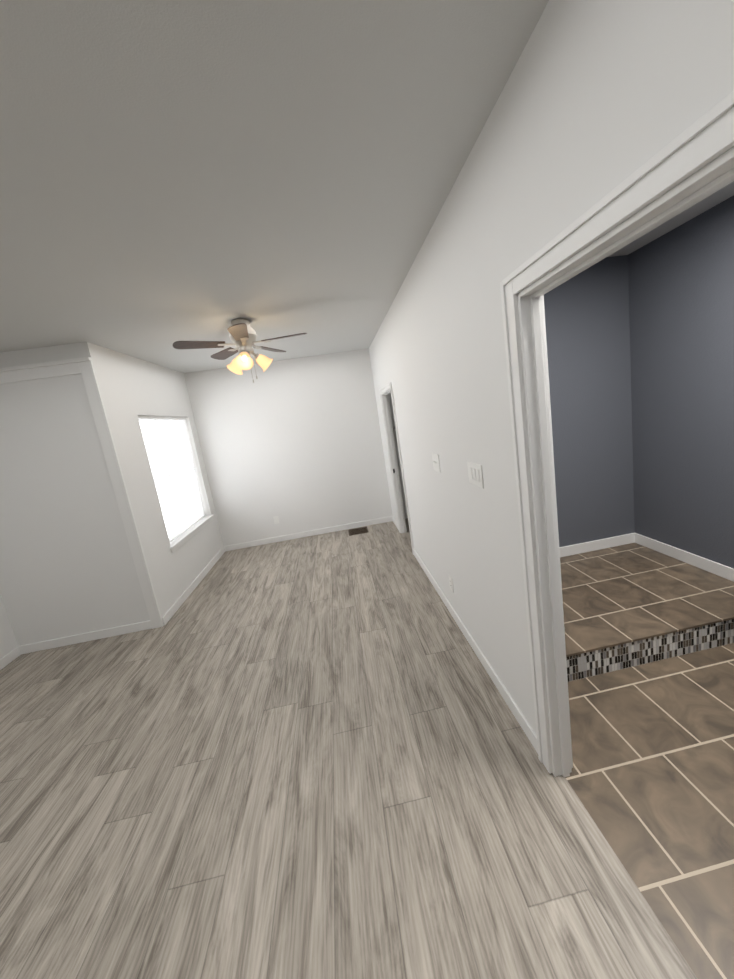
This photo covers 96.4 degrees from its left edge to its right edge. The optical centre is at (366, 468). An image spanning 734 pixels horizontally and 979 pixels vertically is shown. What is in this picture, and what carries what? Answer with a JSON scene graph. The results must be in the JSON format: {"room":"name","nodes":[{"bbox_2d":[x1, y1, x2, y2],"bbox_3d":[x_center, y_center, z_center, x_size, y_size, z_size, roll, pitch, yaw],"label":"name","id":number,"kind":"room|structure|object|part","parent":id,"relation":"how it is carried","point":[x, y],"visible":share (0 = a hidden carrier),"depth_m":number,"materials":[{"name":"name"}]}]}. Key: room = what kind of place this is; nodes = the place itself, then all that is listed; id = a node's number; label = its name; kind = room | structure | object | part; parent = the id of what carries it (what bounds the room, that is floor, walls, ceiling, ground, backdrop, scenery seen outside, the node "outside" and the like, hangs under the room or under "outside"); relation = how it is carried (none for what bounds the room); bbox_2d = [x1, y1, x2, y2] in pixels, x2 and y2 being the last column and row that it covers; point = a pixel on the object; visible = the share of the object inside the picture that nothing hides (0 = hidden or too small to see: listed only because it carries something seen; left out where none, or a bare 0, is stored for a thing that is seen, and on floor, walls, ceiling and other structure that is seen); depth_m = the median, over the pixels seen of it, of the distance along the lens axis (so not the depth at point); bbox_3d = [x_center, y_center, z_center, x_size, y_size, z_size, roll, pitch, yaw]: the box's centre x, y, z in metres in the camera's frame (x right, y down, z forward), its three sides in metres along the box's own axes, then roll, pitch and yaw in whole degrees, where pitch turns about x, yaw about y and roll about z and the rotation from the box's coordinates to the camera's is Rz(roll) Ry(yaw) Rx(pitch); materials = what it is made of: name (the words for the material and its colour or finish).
{"room":"empty bedroom","nodes":[
{"label":"empty bedroom","id":0,"kind":"room"},
{"bbox_2d":[0,595,17,658],"bbox_3d":[-3.272,0.764,0.693,0.100,2.680,4.740,-9,9,-5],"label":"wall","id":1,"kind":"structure","parent":0,"point":[8,643],"depth_m":3.00,"materials":[{"name":"white paint"}]},
{"bbox_2d":[0,646,19,669],"bbox_3d":[-3.022,2.025,0.878,0.013,0.085,4.500,-9,9,-5],"label":"baseboard","id":2,"kind":"structure","parent":1,"relation":"attached to","point":[18,651],"depth_m":2.98,"materials":[{"name":"white paint"}]},
{"bbox_2d":[0,344,146,645],"bbox_3d":[-2.902,0.341,3.010,1.160,2.680,0.140,-9,9,-5],"label":"wall","id":3,"kind":"structure","parent":0,"point":[66,570],"depth_m":2.97,"materials":[{"name":"white paint"}]},
{"bbox_2d":[0,357,163,628],"bbox_3d":[-2.812,0.406,2.938,1.304,2.548,0.040,-9,9,-5],"label":"door frame","id":4,"kind":"structure","parent":3,"relation":"attached to","point":[83,366],"depth_m":2.90,"materials":[{"name":"white paint"}]},
{"bbox_2d":[20,620,151,654],"bbox_3d":[-2.666,1.613,3.139,1.170,0.085,0.013,-9,9,-5],"label":"baseboard","id":5,"kind":"structure","parent":3,"relation":"attached to","point":[84,637],"depth_m":3.13,"materials":[{"name":"white paint"}]},
{"bbox_2d":[70,342,222,624],"bbox_3d":[-2.357,0.114,3.917,0.140,2.680,1.870,-9,9,-5],"label":"wall","id":6,"kind":"structure","parent":0,"point":[131,388],"depth_m":3.35,"materials":[{"name":"white paint"}]},
{"bbox_2d":[137,415,208,543],"bbox_3d":[-2.383,0.091,4.058,0.101,1.450,1.220,-9,9,-5],"label":"window","id":7,"kind":"structure","parent":6,"relation":"in","point":[187,451],"depth_m":4.04,"materials":[{"name":"white plastic"}]},
{"bbox_2d":[139,421,199,537],"bbox_3d":[-2.438,0.100,4.053,0.006,1.450,1.220,-9,9,-5],"label":"window blind","id":8,"kind":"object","parent":7,"relation":"attached to","point":[190,518],"depth_m":4.11,"materials":[{"name":"white plastic"}]},
{"bbox_3d":[-2.349,0.082,4.061,0.032,1.440,1.204,-9,9,-5],"label":"window blind rails","id":9,"kind":"part","parent":7,"relation":"part of","materials":[{"name":"white"}]},
{"bbox_2d":[143,419,204,541],"bbox_3d":[-2.325,0.086,4.064,0.021,1.400,0.922,-9,9,-5],"label":"blind wand","id":10,"kind":"object","parent":7,"relation":"hanging from","point":[167,464],"visible":1,"depth_m":3.77,"materials":[{"name":"white plastic"}]},
{"bbox_2d":[170,514,213,552],"bbox_3d":[-2.217,0.804,4.177,0.105,0.070,1.290,-9,9,-5],"label":"window sill","id":11,"kind":"structure","parent":6,"relation":"attached to","point":[183,539],"depth_m":4.03,"materials":[{"name":"white paint"}]},
{"bbox_2d":[162,546,223,625],"bbox_3d":[-2.087,1.372,4.104,0.013,0.085,1.830,-9,9,-5],"label":"baseboard","id":12,"kind":"structure","parent":6,"relation":"attached to","point":[168,615],"depth_m":3.80,"materials":[{"name":"white paint"}]},
{"bbox_2d":[184,349,406,545],"bbox_3d":[-0.480,-0.355,5.073,4.100,2.680,0.130,-9,9,-5],"label":"wall","id":13,"kind":"structure","parent":0,"point":[295,445],"depth_m":4.94,"materials":[{"name":"white paint"}]},
{"bbox_2d":[273,516,278,523],"bbox_3d":[-1.399,0.800,5.065,0.075,0.120,0.009,-9,9,-5],"label":"electrical outlet","id":14,"kind":"object","parent":13,"relation":"attached to","point":[276,519],"visible":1,"depth_m":5.06,"materials":[{"name":"white plastic"}]},
{"bbox_2d":[224,516,391,551],"bbox_3d":[-0.888,1.024,5.149,2.660,0.085,0.016,-9,9,-5],"label":"baseboard","id":15,"kind":"structure","parent":13,"relation":"attached to","point":[385,519],"depth_m":5.14,"materials":[{"name":"white paint"}]},
{"bbox_2d":[0,518,697,978],"bbox_3d":[-0.515,1.531,2.050,5.300,0.060,6.600,-9,9,-5],"label":"floor","id":16,"kind":"structure","parent":0,"point":[312,757],"depth_m":1.52,"materials":[{"name":"laminate"}]},
{"bbox_2d":[348,527,368,535],"bbox_3d":[-0.136,0.966,5.044,0.300,0.006,0.270,-9,9,-5],"label":"floor vent","id":17,"kind":"object","parent":16,"relation":"in","point":[361,530],"visible":1,"depth_m":5.03,"materials":[{"name":"brown metal"}]},
{"bbox_2d":[0,0,733,372],"bbox_3d":[-0.617,-1.216,1.650,5.930,0.100,6.600,-9,9,-5],"label":"ceiling","id":18,"kind":"structure","parent":0,"point":[188,170],"depth_m":1.19,"materials":[{"name":"white paint"}]},
{"bbox_2d":[172,318,306,382],"bbox_3d":[-1.040,-1.018,2.875,1.064,0.538,1.059,-9,9,-5],"label":"ceiling fan","id":19,"kind":"object","parent":18,"relation":"hanging from","point":[243,336],"visible":1,"depth_m":2.81,"materials":[{"name":"silver metal"}]},
{"bbox_2d":[369,0,733,734],"bbox_3d":[0.609,-0.025,1.938,0.080,2.680,6.370,-9,9,-5],"label":"wall","id":20,"kind":"structure","parent":0,"point":[597,100],"depth_m":1.34,"materials":[{"name":"white paint"}]},
{"bbox_2d":[392,516,398,529],"bbox_3d":[0.443,0.845,4.992,0.013,0.085,0.485,-9,9,-5],"label":"baseboard","id":21,"kind":"structure","parent":20,"relation":"attached to","point":[393,519],"depth_m":5.02,"materials":[{"name":"white paint"}]},
{"bbox_2d":[379,382,413,554],"bbox_3d":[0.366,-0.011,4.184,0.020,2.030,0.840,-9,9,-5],"label":"door frame","id":22,"kind":"structure","parent":20,"relation":"attached to","point":[385,388],"depth_m":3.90,"materials":[{"name":"white paint"}]},
{"bbox_2d":[432,453,440,472],"bbox_3d":[0.512,-0.042,2.459,0.018,0.135,0.150,-9,9,-5],"label":"double light switch","id":23,"kind":"object","parent":20,"relation":"attached to","point":[436,462],"visible":1,"depth_m":2.44,"materials":[{"name":"white plastic"}]},
{"bbox_2d":[448,574,453,592],"bbox_3d":[0.663,0.908,2.589,0.010,0.120,0.075,-9,9,-5],"label":"electrical outlet","id":24,"kind":"object","parent":20,"relation":"attached to","point":[451,582],"visible":1,"depth_m":2.58,"materials":[{"name":"white plastic"}]},
{"bbox_2d":[413,549,537,752],"bbox_3d":[0.692,1.165,2.732,0.013,0.085,2.405,-9,9,-5],"label":"baseboard","id":25,"kind":"structure","parent":20,"relation":"attached to","point":[524,724],"depth_m":2.05,"materials":[{"name":"white paint"}]},
{"bbox_2d":[467,461,483,487],"bbox_3d":[0.586,0.033,1.786,0.010,0.125,0.175,-9,9,-5],"label":"light switch","id":26,"kind":"object","parent":20,"relation":"attached to","point":[475,474],"visible":1,"depth_m":1.77,"materials":[{"name":"white plastic"}]},
{"bbox_2d":[500,90,733,776],"bbox_3d":[0.766,0.393,0.953,0.130,2.120,0.900,-9,9,-5],"label":"door frame","id":27,"kind":"structure","parent":20,"relation":"attached to","point":[706,138],"depth_m":1.19,"materials":[{"name":"white paint"}]},
{"bbox_2d":[544,255,634,546],"bbox_3d":[1.444,-0.300,2.870,1.810,2.680,0.100,-9,9,-5],"label":"wall","id":28,"kind":"structure","parent":0,"point":[587,321],"depth_m":2.83,"materials":[{"name":"grey paint"}]},
{"bbox_2d":[559,533,634,556],"bbox_3d":[1.616,0.794,2.987,1.810,0.095,0.013,-9,9,-5],"label":"baseboard","id":29,"kind":"structure","parent":28,"relation":"attached to","point":[614,541],"depth_m":3.02,"materials":[{"name":"white paint"}]},
{"bbox_2d":[565,643,733,978],"bbox_3d":[1.842,1.257,1.509,1.930,0.060,3.300,-9,9,-5],"label":"floor","id":30,"kind":"structure","parent":0,"point":[650,779],"depth_m":1.40,"materials":[{"name":"brown tile"}]},
{"bbox_2d":[560,543,733,653],"bbox_3d":[1.693,1.001,2.495,1.810,0.180,1.054,-9,9,-5],"label":"platform","id":31,"kind":"object","parent":30,"relation":"on","point":[610,595],"visible":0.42,"depth_m":2.31,"materials":[{"name":"beige tile"}]},
{"bbox_2d":[566,616,733,681],"bbox_3d":[1.751,1.075,1.972,1.810,0.181,0.010,-9,9,-5],"label":"tile trim","id":32,"kind":"structure","parent":31,"relation":"attached to","point":[626,655],"depth_m":1.96,"materials":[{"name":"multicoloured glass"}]},
{"bbox_2d":[628,195,733,568],"bbox_3d":[2.547,-0.232,1.376,0.080,2.680,3.300,-9,9,-5],"label":"wall","id":33,"kind":"structure","parent":0,"point":[681,297],"depth_m":2.43,"materials":[{"name":"grey paint"}]},
{"bbox_2d":[635,533,733,581],"bbox_3d":[2.557,0.722,2.536,0.013,0.095,1.024,-9,9,-5],"label":"baseboard","id":34,"kind":"structure","parent":33,"relation":"attached to","point":[716,568],"depth_m":2.60,"materials":[{"name":"white paint"}]}
]}

